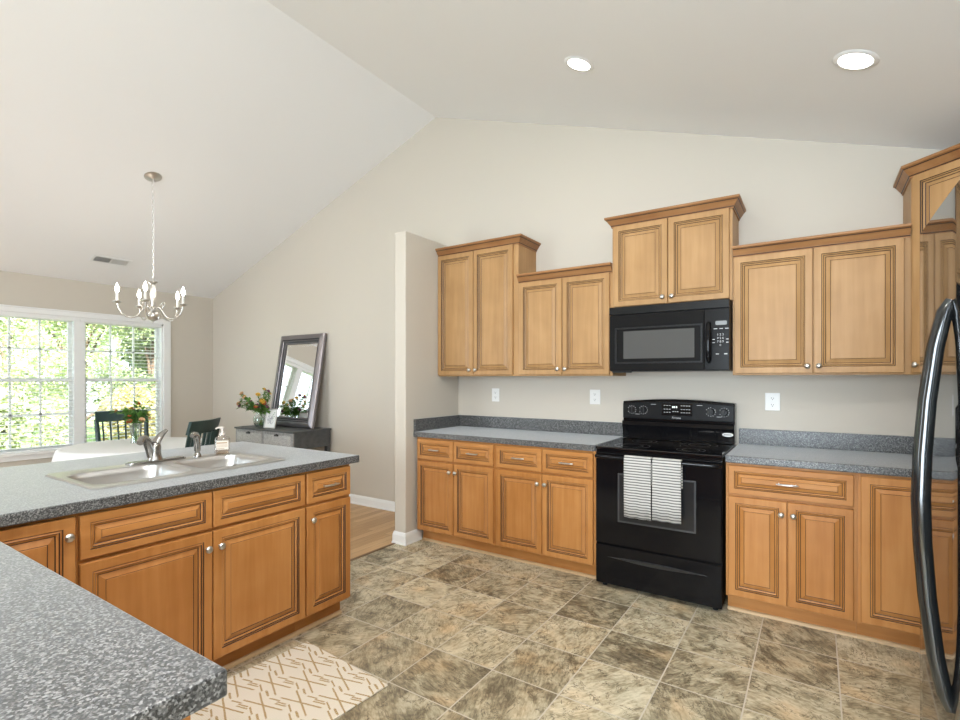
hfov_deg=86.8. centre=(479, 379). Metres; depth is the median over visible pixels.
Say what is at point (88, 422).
lawn
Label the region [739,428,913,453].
backsplash
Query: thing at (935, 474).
refrigerator
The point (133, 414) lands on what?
flower bouquet
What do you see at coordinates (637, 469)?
kitchen towel
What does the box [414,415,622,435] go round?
backsplash
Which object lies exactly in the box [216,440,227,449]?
label
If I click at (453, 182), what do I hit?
wall
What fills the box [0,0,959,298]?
ceiling
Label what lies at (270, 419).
print
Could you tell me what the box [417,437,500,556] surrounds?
base cabinet
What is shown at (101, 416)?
dining chair
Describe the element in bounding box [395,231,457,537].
wall partition
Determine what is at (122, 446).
tablecloth
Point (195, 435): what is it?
sprayer
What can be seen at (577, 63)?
recessed light
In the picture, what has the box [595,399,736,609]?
electric range
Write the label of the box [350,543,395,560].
trim
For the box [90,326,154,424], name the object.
leafy tree
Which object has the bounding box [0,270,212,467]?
wall
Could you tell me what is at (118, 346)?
leafy tree
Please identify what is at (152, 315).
chandelier
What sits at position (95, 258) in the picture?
ceiling vent
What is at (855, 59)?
recessed light
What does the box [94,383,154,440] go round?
flowering shrub
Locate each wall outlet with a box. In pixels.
[492,388,498,401]
[590,389,599,404]
[765,393,779,410]
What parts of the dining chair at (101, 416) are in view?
post, rail, post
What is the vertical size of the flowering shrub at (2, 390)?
1.972 m
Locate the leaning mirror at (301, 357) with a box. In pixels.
[271,333,326,428]
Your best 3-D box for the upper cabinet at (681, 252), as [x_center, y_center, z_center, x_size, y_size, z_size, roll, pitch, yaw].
[1.333,-0.819,3.503,0.860,0.643,0.360,0,0,34]
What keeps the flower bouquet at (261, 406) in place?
in the glass vase
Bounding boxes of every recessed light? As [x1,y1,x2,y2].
[564,56,593,71]
[832,49,879,70]
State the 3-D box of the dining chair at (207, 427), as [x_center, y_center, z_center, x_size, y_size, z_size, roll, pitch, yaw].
[-2.504,0.844,4.227,0.528,1.013,0.486,0,0,-1]
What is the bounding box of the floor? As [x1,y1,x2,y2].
[227,503,919,719]
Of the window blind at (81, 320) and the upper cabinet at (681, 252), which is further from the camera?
the window blind at (81, 320)
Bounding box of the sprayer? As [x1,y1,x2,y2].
[190,432,201,456]
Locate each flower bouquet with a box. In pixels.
[109,400,154,440]
[236,388,271,424]
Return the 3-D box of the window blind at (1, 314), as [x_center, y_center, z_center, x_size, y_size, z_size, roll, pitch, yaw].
[-4.825,0.040,5.441,0.052,1.475,0.862,0,0,34]
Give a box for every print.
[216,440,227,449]
[265,410,276,426]
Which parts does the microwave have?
door, handle, control panel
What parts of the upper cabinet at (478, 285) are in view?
door, crown molding, door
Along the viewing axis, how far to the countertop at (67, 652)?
0.88 m
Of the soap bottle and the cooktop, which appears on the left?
the soap bottle
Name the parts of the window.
sill, sash, sash, sash, sash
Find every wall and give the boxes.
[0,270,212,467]
[213,117,940,501]
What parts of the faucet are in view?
spout, deck plate, lever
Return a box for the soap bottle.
[214,427,229,453]
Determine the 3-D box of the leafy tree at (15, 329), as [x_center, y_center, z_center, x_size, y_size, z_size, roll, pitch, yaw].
[-8.683,-0.731,8.046,3.012,5.365,3.426,0,0,29]
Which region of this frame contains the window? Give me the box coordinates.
[0,304,170,462]
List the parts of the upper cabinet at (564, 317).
door, crown molding, door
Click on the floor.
(452, 633)
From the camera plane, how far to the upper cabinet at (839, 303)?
2.91 m
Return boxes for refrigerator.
[910,180,959,719]
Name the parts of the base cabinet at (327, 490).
shoe molding, drawer, door, pull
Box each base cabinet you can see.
[0,514,75,583]
[76,472,304,669]
[295,464,349,634]
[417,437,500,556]
[496,443,596,578]
[726,462,856,637]
[856,473,919,652]
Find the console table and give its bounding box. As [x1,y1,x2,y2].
[234,424,330,451]
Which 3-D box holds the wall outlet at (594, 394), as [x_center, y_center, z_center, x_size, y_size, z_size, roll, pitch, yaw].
[0.905,0.141,3.998,0.086,0.117,0.008,0,0,34]
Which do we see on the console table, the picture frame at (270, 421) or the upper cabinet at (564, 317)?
the picture frame at (270, 421)
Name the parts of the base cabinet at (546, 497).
drawer, door, shoe molding, drawer, door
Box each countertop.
[0,441,358,719]
[413,415,624,450]
[725,428,913,476]
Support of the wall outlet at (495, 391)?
attached to the wall at (453, 182)
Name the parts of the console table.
carved panel, drawer, frame, drawer, carved panel, leg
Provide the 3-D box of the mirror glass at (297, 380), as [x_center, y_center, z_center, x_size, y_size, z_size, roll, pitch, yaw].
[-2.110,0.015,5.862,0.561,0.851,0.003,0,-10,34]
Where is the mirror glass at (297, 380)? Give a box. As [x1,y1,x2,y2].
[279,345,316,415]
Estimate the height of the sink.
0.180 m
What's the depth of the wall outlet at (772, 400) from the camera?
3.33 m
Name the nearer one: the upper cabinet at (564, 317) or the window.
the upper cabinet at (564, 317)
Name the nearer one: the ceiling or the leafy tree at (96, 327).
the ceiling
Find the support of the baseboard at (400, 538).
attached to the wall at (453, 182)
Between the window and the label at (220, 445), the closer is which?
the label at (220, 445)
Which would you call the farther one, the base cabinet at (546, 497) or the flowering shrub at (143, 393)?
the flowering shrub at (143, 393)
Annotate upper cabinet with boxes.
[435,233,540,375]
[516,262,625,375]
[604,194,745,307]
[732,223,911,375]
[893,143,959,374]
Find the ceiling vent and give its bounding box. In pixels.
[88,254,132,266]
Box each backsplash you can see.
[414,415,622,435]
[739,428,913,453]
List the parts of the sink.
bowl, bowl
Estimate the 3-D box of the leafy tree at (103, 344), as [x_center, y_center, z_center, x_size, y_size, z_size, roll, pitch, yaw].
[-12.985,-1.557,14.151,4.964,7.015,4.432,0,0,34]
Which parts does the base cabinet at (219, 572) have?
drawer, door, knob, knob, door, drawer, shoe molding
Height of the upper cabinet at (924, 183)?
1.116 m
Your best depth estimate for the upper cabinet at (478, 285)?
4.21 m
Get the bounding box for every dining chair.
[94,410,148,441]
[185,417,220,447]
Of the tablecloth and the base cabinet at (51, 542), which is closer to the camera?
the base cabinet at (51, 542)
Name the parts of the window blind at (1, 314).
rail, ladder cord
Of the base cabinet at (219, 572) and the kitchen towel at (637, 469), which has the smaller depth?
the base cabinet at (219, 572)
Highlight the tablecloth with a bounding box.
[51,437,205,461]
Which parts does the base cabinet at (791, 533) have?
door, pull, drawer, shoe molding, knob, door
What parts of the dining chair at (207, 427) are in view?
post, rail, post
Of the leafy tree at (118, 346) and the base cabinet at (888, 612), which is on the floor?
the base cabinet at (888, 612)
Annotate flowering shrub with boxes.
[0,383,67,448]
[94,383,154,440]
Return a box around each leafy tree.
[0,317,67,429]
[0,320,115,409]
[11,318,146,419]
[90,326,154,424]
[94,328,150,375]
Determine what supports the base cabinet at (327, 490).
on the floor
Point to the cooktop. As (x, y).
(678, 448)
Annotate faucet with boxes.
[125,429,185,465]
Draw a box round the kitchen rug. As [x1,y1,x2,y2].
[191,642,387,719]
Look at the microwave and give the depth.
3.30 m
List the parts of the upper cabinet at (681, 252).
door, crown molding, door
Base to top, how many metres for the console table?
0.800 m
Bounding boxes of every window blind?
[0,313,78,453]
[80,319,160,443]
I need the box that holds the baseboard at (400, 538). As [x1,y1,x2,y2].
[349,494,421,545]
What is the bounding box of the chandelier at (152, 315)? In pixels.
[112,172,187,322]
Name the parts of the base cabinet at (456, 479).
drawer, door, shoe molding, drawer, door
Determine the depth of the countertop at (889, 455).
2.97 m
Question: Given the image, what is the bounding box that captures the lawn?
[16,418,117,446]
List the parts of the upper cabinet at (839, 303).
door, crown molding, door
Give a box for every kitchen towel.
[624,455,651,520]
[652,457,682,523]
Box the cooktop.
[595,438,735,458]
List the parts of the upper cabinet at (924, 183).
knob, crown molding, door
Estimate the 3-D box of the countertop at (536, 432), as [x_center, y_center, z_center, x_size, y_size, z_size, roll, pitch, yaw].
[0.277,0.404,4.032,1.563,0.144,0.644,0,0,34]
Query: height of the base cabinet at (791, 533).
0.872 m
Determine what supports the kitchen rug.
on the floor
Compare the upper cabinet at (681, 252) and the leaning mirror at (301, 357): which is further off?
the leaning mirror at (301, 357)
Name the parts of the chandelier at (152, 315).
arm, arm, bulb, arm, chain, arm, arm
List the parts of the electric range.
control knob, control knob, handle, oven door, storage drawer, display panel, vent trim, control panel, control knob, control knob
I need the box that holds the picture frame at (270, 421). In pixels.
[263,409,278,428]
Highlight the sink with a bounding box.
[45,452,284,489]
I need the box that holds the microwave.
[609,299,732,372]
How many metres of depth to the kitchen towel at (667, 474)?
3.00 m

